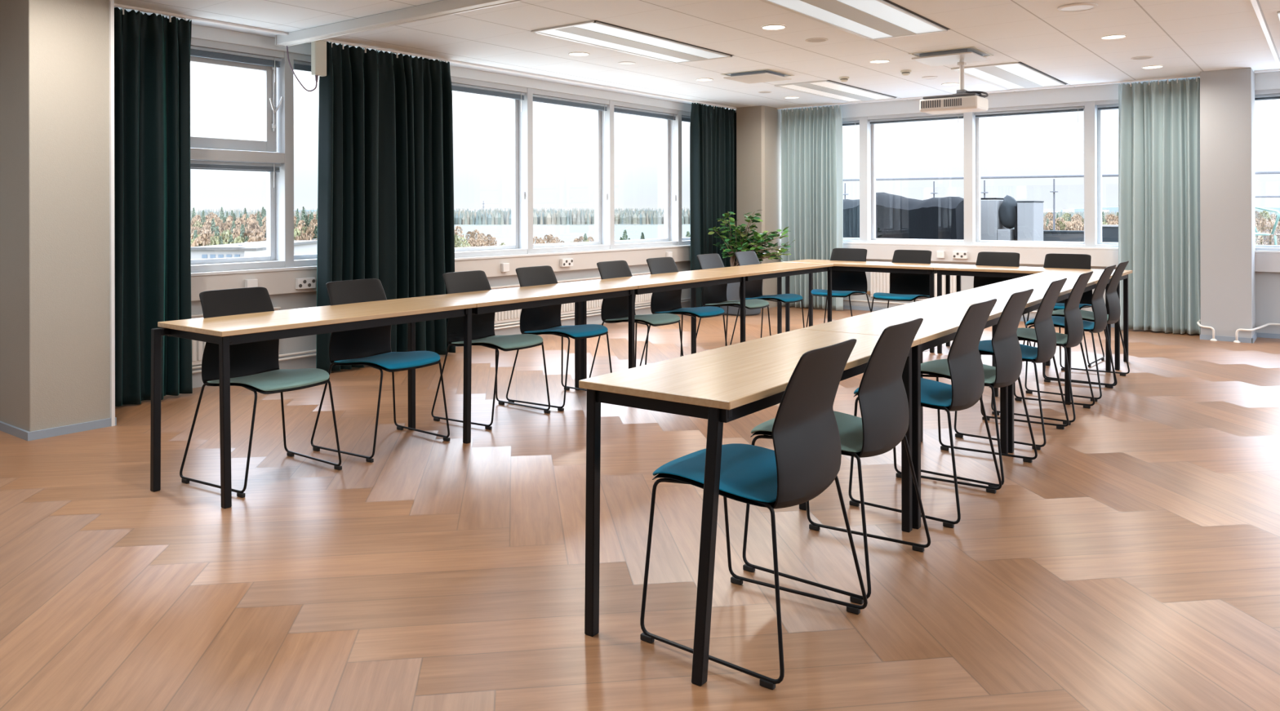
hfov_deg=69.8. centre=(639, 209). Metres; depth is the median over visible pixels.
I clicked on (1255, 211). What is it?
birch tree
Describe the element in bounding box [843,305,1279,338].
baseboard
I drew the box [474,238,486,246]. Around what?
birch tree
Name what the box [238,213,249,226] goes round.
birch tree
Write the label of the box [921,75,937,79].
valve
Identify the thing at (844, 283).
chair
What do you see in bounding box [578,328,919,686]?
conference table
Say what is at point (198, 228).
birch tree
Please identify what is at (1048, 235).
planter box
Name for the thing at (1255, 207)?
garden chair
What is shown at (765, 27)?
diffuser
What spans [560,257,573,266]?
wall socket
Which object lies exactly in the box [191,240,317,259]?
building
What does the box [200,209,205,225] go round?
conifer tree
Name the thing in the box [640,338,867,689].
chair
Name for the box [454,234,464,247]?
tree
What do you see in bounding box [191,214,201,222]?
birch tree
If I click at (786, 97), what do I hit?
recessed light
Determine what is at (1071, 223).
birch tree
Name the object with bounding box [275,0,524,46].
beam
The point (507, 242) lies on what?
building
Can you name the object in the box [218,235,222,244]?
conifer tree
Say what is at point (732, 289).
tub
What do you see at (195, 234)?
conifer tree
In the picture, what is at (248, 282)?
switch box
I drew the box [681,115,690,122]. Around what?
blind
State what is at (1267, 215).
tree
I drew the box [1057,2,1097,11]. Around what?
recessed light
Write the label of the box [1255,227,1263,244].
tree
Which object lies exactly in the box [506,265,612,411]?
chair
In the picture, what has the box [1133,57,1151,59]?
grille
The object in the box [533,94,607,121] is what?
blind
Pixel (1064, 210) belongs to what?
building
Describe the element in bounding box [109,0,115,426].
trim
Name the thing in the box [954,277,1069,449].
chair
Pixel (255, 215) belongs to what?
birch tree
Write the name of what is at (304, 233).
birch tree
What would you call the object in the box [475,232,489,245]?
birch tree
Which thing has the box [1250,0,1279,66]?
ceiling light
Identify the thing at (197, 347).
radiator
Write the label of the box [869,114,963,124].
blind
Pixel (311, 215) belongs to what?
conifer tree
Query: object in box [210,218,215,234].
conifer tree
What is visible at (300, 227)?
birch tree
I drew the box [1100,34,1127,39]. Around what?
recessed light
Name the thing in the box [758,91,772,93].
ceiling speaker
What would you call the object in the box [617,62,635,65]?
ceiling speaker
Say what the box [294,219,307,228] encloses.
birch tree
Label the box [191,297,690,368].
pipe
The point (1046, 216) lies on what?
birch tree
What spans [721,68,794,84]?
ceiling vent
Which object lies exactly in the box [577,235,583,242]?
birch tree
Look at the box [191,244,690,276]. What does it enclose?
trim
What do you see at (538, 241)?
birch tree
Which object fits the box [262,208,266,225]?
conifer tree
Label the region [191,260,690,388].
wall
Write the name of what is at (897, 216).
neighbouring building
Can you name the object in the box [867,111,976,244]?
window
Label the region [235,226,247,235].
birch tree
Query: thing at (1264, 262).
trim
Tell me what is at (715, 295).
chair
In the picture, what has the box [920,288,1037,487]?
chair
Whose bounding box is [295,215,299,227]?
conifer tree
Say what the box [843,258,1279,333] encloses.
wall
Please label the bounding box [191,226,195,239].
birch tree
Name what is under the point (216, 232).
conifer tree
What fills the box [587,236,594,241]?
birch tree
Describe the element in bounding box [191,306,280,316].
grille
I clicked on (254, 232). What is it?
birch tree
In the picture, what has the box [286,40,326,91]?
motor
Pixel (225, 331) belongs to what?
conference table
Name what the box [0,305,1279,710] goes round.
floor
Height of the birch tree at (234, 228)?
18.459 m
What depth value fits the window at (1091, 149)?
9.63 m
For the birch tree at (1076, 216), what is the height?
19.527 m
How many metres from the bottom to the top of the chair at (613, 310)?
0.848 m
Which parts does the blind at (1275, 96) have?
head rail, rail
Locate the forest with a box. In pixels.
[191,207,1279,228]
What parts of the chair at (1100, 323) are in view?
seat, sled frame, backrest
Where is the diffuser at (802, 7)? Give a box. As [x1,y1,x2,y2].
[768,0,892,39]
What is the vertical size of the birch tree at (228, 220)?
20.088 m
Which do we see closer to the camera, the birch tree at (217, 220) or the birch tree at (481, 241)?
the birch tree at (217, 220)
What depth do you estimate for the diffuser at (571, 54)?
7.51 m
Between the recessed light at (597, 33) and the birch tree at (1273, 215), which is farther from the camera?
the birch tree at (1273, 215)
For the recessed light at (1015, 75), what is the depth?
8.77 m
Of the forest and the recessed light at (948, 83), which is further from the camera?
the forest
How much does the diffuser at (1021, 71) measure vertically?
0.006 m
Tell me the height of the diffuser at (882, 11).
0.006 m
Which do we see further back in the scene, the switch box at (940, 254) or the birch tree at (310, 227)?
the birch tree at (310, 227)
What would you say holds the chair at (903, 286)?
on the floor
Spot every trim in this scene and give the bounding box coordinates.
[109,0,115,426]
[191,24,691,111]
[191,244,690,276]
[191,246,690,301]
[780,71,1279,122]
[843,241,1279,253]
[843,244,1279,272]
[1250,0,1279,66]
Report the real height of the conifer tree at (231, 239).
18.526 m
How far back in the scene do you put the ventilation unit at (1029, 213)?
11.87 m
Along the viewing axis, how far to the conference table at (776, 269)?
7.90 m
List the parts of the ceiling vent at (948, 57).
plate, ceiling frame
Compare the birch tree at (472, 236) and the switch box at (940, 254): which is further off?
the birch tree at (472, 236)
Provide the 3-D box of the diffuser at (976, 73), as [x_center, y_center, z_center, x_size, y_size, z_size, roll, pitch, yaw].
[3.454,-1.284,8.974,0.155,0.006,1.736,0,0,37]
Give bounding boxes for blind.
[190,45,281,82]
[190,160,280,187]
[293,60,311,71]
[451,82,524,111]
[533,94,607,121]
[613,106,675,129]
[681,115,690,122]
[780,120,859,134]
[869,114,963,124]
[974,106,1084,122]
[1096,103,1118,110]
[1254,93,1279,100]
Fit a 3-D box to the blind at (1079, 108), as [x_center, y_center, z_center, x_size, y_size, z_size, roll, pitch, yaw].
[4.216,-1.004,9.976,1.132,0.168,0.032,0,0,37]
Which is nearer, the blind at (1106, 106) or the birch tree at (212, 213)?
the blind at (1106, 106)
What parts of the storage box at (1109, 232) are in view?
lid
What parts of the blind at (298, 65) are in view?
head rail, rail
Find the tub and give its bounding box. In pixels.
[720,282,762,315]
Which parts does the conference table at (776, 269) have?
leg, under frame, leg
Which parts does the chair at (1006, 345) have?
seat, sled frame, backrest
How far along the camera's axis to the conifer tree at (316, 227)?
124.88 m
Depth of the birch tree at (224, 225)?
154.62 m
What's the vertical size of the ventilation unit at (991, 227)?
0.870 m
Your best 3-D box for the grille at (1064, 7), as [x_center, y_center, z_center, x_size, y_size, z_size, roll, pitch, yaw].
[2.763,-1.280,5.796,0.193,0.011,0.193,0,0,37]
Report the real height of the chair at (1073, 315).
0.848 m
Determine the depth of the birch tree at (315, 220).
189.68 m
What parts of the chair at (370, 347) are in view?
backrest, sled frame, seat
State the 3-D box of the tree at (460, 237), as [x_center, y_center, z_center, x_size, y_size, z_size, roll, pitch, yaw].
[-31.123,12.901,159.938,5.020,16.791,4.917,0,0,34]
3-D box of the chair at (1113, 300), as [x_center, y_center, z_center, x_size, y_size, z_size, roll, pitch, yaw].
[3.208,0.788,6.605,0.525,0.848,0.554,0,0,37]
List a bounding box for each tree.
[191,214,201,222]
[191,217,200,231]
[191,220,202,232]
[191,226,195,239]
[191,226,201,239]
[191,235,210,247]
[191,238,200,246]
[193,229,197,239]
[197,224,213,240]
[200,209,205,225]
[200,228,213,244]
[201,219,216,229]
[205,235,220,245]
[206,212,214,219]
[208,213,219,225]
[210,217,224,233]
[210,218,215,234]
[213,226,219,236]
[218,222,231,235]
[218,229,235,244]
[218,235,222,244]
[219,206,223,222]
[225,216,239,230]
[226,233,239,243]
[227,235,234,244]
[230,227,239,236]
[230,235,244,244]
[231,221,235,235]
[233,217,244,231]
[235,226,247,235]
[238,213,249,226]
[239,223,244,239]
[241,230,251,237]
[243,217,253,230]
[244,235,248,242]
[247,229,262,239]
[247,235,261,242]
[248,222,264,237]
[253,210,262,219]
[256,211,260,221]
[257,231,266,239]
[258,217,262,231]
[261,223,266,231]
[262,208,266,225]
[262,216,266,226]
[293,216,297,226]
[293,227,303,239]
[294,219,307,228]
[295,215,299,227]
[296,224,306,232]
[298,232,306,239]
[300,208,306,230]
[300,226,308,233]
[302,235,311,239]
[303,228,317,239]
[304,214,308,226]
[305,226,314,236]
[308,217,317,227]
[309,212,313,226]
[312,225,317,239]
[453,225,465,245]
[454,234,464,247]
[454,236,471,247]
[463,231,476,247]
[466,237,476,247]
[469,229,481,242]
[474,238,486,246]
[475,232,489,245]
[484,233,495,245]
[485,240,494,246]
[489,236,497,245]
[533,235,538,244]
[535,237,545,244]
[543,234,551,243]
[546,234,555,242]
[553,236,559,243]
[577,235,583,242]
[582,233,587,241]
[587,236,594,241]
[622,229,628,239]
[640,231,644,239]
[685,231,690,237]
[1043,212,1053,226]
[1044,220,1061,230]
[1048,220,1068,230]
[1052,217,1066,228]
[1062,213,1071,222]
[1062,220,1079,230]
[1068,219,1084,230]
[1071,214,1083,230]
[1102,211,1104,224]
[1105,213,1118,224]
[1108,220,1117,224]
[1254,210,1262,223]
[1254,217,1262,224]
[1254,223,1266,244]
[1255,217,1268,236]
[1255,222,1279,244]
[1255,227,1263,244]
[1257,210,1271,221]
[1258,219,1279,244]
[1267,213,1279,225]
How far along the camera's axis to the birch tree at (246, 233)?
124.76 m
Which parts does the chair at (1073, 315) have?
seat, sled frame, backrest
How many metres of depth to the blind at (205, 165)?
6.57 m
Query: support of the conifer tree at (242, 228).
on the ground
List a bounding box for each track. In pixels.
[114,3,736,109]
[776,68,1279,109]
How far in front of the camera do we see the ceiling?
6.90 m
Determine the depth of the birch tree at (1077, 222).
219.22 m
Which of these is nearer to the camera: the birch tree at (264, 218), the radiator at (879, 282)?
the radiator at (879, 282)
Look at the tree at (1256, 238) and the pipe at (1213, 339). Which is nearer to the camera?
the pipe at (1213, 339)
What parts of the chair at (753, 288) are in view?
backrest, sled frame, seat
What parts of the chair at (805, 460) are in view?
seat, sled frame, backrest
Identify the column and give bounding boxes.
[0,0,110,431]
[736,105,781,308]
[1200,67,1255,337]
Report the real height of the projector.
0.440 m
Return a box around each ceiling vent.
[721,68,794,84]
[908,46,993,66]
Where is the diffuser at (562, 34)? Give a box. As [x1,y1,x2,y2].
[539,29,690,62]
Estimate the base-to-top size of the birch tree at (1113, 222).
18.436 m
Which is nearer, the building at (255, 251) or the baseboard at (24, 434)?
the baseboard at (24, 434)
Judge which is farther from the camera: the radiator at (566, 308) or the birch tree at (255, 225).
the birch tree at (255, 225)
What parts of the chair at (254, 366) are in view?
backrest, sled frame, seat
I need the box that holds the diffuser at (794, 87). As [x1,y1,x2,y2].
[780,84,859,101]
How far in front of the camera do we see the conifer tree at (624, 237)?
199.75 m
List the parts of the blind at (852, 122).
head rail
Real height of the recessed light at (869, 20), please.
0.012 m
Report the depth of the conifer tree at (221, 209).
284.81 m
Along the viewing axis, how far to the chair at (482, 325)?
5.46 m
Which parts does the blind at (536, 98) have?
head rail, rail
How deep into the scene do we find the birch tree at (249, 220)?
189.49 m
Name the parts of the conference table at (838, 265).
leg, leg, under frame, leg, leg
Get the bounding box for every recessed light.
[530,20,733,63]
[568,52,589,56]
[695,78,713,81]
[760,0,950,40]
[760,24,786,30]
[774,80,897,102]
[784,96,799,98]
[869,59,889,63]
[941,82,959,85]
[951,62,1067,89]
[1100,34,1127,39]
[1141,65,1164,68]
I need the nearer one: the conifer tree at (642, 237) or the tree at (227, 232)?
the tree at (227, 232)
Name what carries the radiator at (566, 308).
attached to the wall at (300, 300)
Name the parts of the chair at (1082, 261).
sled frame, backrest, seat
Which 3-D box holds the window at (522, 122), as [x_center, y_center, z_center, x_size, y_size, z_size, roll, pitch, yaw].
[-1.521,-0.384,8.505,0.200,1.625,1.312,0,0,37]
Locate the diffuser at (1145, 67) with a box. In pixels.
[1144,66,1162,68]
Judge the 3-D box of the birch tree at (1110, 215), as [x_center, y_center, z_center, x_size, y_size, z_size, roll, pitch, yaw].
[154.255,11.042,300.179,7.053,19.658,6.908,0,0,-35]
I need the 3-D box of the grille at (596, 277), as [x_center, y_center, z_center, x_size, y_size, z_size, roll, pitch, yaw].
[-0.685,0.720,9.431,0.046,0.012,1.008,0,0,37]
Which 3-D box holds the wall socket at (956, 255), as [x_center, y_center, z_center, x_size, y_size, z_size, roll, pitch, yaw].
[3.595,0.507,10.301,0.162,0.080,0.040,0,0,37]
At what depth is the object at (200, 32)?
8.50 m
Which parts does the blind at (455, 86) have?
head rail, rail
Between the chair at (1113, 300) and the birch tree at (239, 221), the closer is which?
the chair at (1113, 300)
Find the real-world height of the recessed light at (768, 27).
0.008 m
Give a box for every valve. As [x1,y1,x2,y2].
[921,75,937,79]
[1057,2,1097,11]
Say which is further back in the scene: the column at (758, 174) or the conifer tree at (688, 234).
the conifer tree at (688, 234)
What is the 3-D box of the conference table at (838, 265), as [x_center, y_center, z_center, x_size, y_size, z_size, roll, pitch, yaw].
[2.066,0.850,8.399,1.437,0.730,0.530,0,0,37]
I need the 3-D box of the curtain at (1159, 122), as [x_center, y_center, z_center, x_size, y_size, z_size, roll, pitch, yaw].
[5.107,-0.039,9.013,0.756,2.477,0.163,0,0,37]
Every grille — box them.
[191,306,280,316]
[490,284,519,288]
[557,276,600,282]
[619,62,633,64]
[631,271,650,275]
[807,39,826,42]
[1061,4,1093,11]
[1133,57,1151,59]
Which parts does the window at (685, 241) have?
sash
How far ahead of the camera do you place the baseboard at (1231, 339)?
8.43 m
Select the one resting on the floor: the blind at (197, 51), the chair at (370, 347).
the chair at (370, 347)
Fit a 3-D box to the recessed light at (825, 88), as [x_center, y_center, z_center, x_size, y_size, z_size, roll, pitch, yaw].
[2.162,-1.279,9.954,0.602,0.012,1.796,0,0,37]
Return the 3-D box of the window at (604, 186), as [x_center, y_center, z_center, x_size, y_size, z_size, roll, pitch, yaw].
[-0.742,-0.386,9.533,0.200,1.625,1.268,0,0,37]
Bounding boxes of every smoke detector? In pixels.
[839,76,848,81]
[900,70,911,75]
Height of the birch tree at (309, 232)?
18.808 m
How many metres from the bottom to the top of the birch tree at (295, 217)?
19.822 m
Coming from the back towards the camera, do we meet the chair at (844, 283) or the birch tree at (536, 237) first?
the birch tree at (536, 237)
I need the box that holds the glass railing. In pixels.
[843,170,1279,230]
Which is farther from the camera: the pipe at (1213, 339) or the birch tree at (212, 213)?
the birch tree at (212, 213)
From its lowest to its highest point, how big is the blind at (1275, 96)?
0.168 m
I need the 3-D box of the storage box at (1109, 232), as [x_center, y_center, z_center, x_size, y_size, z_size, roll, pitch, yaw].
[6.051,0.446,11.256,0.780,0.520,0.470,0,0,37]
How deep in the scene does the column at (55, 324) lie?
5.03 m
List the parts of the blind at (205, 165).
rail, head rail, cord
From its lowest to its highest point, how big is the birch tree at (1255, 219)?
18.141 m
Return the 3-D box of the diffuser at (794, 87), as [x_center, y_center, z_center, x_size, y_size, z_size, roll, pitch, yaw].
[2.012,-1.281,10.068,0.155,0.006,1.736,0,0,37]
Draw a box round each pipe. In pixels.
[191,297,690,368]
[191,300,690,373]
[843,298,1036,312]
[1196,320,1217,341]
[1233,323,1279,342]
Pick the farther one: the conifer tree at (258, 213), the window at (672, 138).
the conifer tree at (258, 213)
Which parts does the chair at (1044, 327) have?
seat, sled frame, backrest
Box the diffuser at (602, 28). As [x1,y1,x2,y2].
[573,22,724,58]
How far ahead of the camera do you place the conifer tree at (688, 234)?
179.80 m
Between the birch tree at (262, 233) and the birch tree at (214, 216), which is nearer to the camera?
the birch tree at (262, 233)
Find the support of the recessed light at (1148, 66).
in the ceiling
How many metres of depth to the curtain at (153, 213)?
5.85 m
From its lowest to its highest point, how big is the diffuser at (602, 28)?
0.006 m
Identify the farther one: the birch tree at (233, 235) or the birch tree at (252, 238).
the birch tree at (233, 235)
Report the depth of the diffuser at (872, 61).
7.92 m
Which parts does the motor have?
casing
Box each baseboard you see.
[0,417,116,440]
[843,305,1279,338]
[1200,333,1257,343]
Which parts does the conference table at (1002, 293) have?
leg, leg, under frame, leg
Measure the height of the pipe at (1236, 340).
0.150 m
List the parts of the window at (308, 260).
sash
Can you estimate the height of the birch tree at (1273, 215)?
18.799 m
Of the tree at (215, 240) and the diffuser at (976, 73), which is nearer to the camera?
the diffuser at (976, 73)
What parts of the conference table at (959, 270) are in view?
leg, leg, under frame, leg, leg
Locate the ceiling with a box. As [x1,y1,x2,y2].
[114,0,1279,110]
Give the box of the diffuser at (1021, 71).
[995,63,1062,86]
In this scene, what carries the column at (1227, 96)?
attached to the wall at (1267, 283)
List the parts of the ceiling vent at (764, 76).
plate, ceiling frame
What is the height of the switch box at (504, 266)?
0.080 m
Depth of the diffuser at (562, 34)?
7.11 m
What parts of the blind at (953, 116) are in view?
rail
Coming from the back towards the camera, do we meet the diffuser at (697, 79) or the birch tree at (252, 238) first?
the birch tree at (252, 238)
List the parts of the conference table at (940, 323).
leg, leg, under frame, leg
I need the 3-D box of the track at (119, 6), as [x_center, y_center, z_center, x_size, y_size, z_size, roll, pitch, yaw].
[-1.423,-1.269,8.074,0.044,0.016,8.750,0,0,37]
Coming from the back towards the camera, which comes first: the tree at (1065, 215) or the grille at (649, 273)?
the tree at (1065, 215)
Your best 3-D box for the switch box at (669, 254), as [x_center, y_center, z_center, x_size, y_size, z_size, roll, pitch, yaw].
[0.341,0.529,10.686,0.037,0.080,0.081,0,0,37]
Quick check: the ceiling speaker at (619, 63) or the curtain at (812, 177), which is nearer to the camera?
the ceiling speaker at (619, 63)
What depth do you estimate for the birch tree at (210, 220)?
189.63 m
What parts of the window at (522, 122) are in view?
sash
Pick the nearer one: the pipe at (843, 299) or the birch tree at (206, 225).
the pipe at (843, 299)
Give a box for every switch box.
[244,279,257,288]
[501,262,509,271]
[666,251,672,257]
[936,250,944,257]
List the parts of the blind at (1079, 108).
head rail, rail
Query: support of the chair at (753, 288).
on the floor
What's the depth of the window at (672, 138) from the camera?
10.98 m
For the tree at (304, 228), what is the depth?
154.64 m
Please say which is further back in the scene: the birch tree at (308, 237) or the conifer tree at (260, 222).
the conifer tree at (260, 222)
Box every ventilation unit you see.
[980,197,1014,240]
[1016,200,1044,240]
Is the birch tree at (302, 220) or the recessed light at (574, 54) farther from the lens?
the birch tree at (302, 220)
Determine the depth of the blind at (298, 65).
6.99 m
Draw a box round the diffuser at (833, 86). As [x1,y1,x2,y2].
[810,81,889,99]
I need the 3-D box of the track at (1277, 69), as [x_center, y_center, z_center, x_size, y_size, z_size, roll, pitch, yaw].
[5.633,-1.285,8.590,9.800,0.016,0.030,0,0,37]
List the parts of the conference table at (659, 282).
leg, under frame, leg, leg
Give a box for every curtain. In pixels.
[114,7,192,406]
[315,41,455,373]
[689,102,737,307]
[781,104,843,310]
[1118,76,1200,334]
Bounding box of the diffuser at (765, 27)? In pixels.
[763,25,784,29]
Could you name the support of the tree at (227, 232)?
on the ground
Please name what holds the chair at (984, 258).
on the floor
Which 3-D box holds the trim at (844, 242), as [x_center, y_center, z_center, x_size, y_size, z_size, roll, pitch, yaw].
[5.563,0.396,8.990,10.400,0.022,0.252,0,0,37]
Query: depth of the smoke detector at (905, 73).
8.43 m
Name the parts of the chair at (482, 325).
backrest, sled frame, seat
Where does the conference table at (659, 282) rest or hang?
on the floor
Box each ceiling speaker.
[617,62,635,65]
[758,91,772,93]
[804,37,828,42]
[1130,56,1153,59]
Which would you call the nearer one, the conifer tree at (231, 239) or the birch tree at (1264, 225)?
the conifer tree at (231, 239)
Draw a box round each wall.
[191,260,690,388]
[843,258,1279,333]
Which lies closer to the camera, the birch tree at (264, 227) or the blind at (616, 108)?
the blind at (616, 108)
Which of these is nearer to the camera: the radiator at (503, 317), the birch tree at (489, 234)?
the radiator at (503, 317)
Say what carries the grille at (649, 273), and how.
attached to the radiator at (643, 298)
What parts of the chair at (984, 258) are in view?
backrest, sled frame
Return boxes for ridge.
[196,206,1279,213]
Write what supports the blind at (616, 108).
attached to the window at (672, 138)
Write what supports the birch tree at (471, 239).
on the ground
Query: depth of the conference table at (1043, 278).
6.52 m
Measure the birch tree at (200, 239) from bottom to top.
18.473 m
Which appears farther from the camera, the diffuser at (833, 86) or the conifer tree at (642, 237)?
the conifer tree at (642, 237)
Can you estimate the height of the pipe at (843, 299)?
0.018 m
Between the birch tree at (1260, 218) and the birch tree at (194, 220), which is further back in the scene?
the birch tree at (1260, 218)
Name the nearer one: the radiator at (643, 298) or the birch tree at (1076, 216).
the radiator at (643, 298)
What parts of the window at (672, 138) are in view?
sash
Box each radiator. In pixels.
[191,306,280,365]
[490,284,521,324]
[557,276,603,315]
[631,271,652,304]
[866,271,956,299]
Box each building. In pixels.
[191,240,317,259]
[240,245,266,257]
[496,237,511,245]
[843,192,964,239]
[1062,208,1074,213]
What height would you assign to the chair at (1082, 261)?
0.848 m
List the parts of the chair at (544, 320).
backrest, sled frame, seat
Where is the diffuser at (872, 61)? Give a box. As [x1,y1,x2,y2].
[871,60,888,62]
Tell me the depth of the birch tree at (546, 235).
259.70 m
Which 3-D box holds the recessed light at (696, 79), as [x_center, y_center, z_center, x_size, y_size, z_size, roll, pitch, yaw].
[0.631,-1.277,8.995,0.176,0.008,0.176,0,0,37]
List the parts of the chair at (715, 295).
backrest, sled frame, seat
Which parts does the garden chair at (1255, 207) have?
seat, leg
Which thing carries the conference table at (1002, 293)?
on the floor
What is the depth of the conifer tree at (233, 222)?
154.85 m
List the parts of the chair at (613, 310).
backrest, sled frame, seat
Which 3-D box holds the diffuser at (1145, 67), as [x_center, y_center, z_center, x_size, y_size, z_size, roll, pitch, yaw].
[4.615,-1.288,8.258,0.156,0.002,0.156,0,0,37]
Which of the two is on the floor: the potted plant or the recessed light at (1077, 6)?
the potted plant
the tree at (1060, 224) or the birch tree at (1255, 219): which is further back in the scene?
the birch tree at (1255, 219)
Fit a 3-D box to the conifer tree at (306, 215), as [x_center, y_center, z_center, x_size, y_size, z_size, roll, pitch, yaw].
[-68.960,11.161,190.014,4.483,20.446,4.526,0,0,19]
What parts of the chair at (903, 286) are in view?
sled frame, seat, backrest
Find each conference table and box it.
[150,297,476,508]
[410,281,638,390]
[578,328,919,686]
[580,271,748,379]
[690,262,833,333]
[783,259,950,352]
[800,302,1008,528]
[915,284,1072,453]
[933,264,1132,370]
[992,271,1112,371]
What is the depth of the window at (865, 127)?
11.08 m
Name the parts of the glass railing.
post, post, post, post, handrail, rail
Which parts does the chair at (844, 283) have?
sled frame, seat, backrest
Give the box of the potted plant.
[707,209,795,315]
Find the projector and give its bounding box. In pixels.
[919,58,988,114]
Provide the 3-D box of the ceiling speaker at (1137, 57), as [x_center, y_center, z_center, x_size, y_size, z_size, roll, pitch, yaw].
[4.252,-1.287,7.768,0.170,0.005,0.170,0,0,37]
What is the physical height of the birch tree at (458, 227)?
17.545 m
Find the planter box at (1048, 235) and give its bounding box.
[1043,230,1084,241]
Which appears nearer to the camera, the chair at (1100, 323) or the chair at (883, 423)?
the chair at (883, 423)
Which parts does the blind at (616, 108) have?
head rail, rail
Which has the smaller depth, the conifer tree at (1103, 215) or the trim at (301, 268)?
the trim at (301, 268)
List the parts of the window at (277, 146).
sash, opening sash, handle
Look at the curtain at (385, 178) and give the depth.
7.26 m
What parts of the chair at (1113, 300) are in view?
seat, sled frame, backrest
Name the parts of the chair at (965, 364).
seat, sled frame, backrest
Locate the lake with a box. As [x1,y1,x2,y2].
[453,224,690,246]
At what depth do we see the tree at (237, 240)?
104.67 m
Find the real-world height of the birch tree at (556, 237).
13.963 m
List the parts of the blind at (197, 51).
rail, head rail, cord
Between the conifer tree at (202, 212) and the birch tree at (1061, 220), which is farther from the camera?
the birch tree at (1061, 220)
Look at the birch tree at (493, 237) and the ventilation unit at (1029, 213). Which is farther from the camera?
the birch tree at (493, 237)
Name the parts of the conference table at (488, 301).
under frame, leg, leg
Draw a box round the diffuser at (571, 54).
[569,53,588,55]
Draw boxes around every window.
[190,37,293,272]
[293,53,316,266]
[450,76,533,257]
[533,88,614,253]
[613,100,681,248]
[681,111,690,244]
[780,116,871,242]
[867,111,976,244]
[973,101,1097,247]
[1094,99,1118,247]
[1254,88,1279,251]
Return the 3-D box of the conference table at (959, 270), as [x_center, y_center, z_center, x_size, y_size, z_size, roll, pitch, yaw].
[3.206,0.848,7.535,1.417,0.730,0.530,0,0,37]
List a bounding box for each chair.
[179,286,342,497]
[311,278,449,462]
[431,270,550,430]
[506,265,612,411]
[589,260,683,377]
[640,257,727,365]
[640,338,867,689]
[696,253,771,346]
[729,250,804,345]
[742,318,930,604]
[805,248,871,327]
[848,298,1001,528]
[871,249,931,311]
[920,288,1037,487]
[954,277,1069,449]
[973,251,1031,346]
[991,271,1094,425]
[1022,253,1104,367]
[1024,264,1117,401]
[1044,261,1129,386]
[1254,205,1279,244]
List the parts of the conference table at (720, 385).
leg, leg, under frame, leg, leg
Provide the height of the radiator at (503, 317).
0.348 m
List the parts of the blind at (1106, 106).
head rail, rail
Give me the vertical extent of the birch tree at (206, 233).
18.824 m
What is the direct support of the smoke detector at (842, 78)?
attached to the ceiling
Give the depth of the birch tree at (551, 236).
264.63 m
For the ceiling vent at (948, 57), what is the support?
in the ceiling
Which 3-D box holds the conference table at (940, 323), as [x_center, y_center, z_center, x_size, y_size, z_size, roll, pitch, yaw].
[1.262,0.852,4.170,0.505,0.730,1.357,0,0,36]
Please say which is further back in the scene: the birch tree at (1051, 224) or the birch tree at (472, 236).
the birch tree at (472, 236)
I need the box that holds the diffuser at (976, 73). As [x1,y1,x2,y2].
[957,67,1024,88]
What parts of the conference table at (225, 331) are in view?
leg, leg, under frame, leg, leg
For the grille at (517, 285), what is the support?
attached to the radiator at (503, 317)
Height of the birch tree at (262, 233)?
18.538 m
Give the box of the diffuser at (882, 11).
[837,0,941,33]
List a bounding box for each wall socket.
[295,277,315,288]
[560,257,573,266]
[952,251,968,258]
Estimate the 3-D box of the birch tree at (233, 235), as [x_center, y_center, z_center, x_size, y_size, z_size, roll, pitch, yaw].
[-54.986,12.271,124.905,4.126,18.160,4.313,0,0,2]
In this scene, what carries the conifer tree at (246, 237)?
on the ground
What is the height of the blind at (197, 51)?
0.186 m
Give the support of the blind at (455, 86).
attached to the window at (522, 122)
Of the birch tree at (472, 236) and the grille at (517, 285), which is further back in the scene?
the birch tree at (472, 236)
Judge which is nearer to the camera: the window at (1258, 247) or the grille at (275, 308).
the grille at (275, 308)
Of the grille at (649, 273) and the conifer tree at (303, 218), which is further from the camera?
the conifer tree at (303, 218)
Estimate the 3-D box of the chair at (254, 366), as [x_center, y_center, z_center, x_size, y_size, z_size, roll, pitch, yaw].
[-1.727,0.799,4.229,0.525,0.848,0.554,0,0,34]
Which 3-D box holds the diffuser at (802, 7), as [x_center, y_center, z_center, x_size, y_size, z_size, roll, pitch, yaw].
[1.279,-1.279,6.106,0.155,0.006,1.736,0,0,37]
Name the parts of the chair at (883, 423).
seat, sled frame, backrest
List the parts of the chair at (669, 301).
backrest, sled frame, seat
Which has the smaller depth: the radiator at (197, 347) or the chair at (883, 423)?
the chair at (883, 423)
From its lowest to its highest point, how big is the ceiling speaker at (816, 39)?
0.005 m
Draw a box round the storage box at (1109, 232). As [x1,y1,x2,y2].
[1102,224,1118,242]
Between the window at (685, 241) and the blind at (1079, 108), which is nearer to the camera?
the blind at (1079, 108)
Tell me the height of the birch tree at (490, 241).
14.576 m
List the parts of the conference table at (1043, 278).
leg, under frame, leg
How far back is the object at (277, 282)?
8.45 m
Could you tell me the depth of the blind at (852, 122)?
11.20 m
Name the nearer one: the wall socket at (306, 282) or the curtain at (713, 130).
the wall socket at (306, 282)
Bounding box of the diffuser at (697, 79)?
[697,79,711,80]

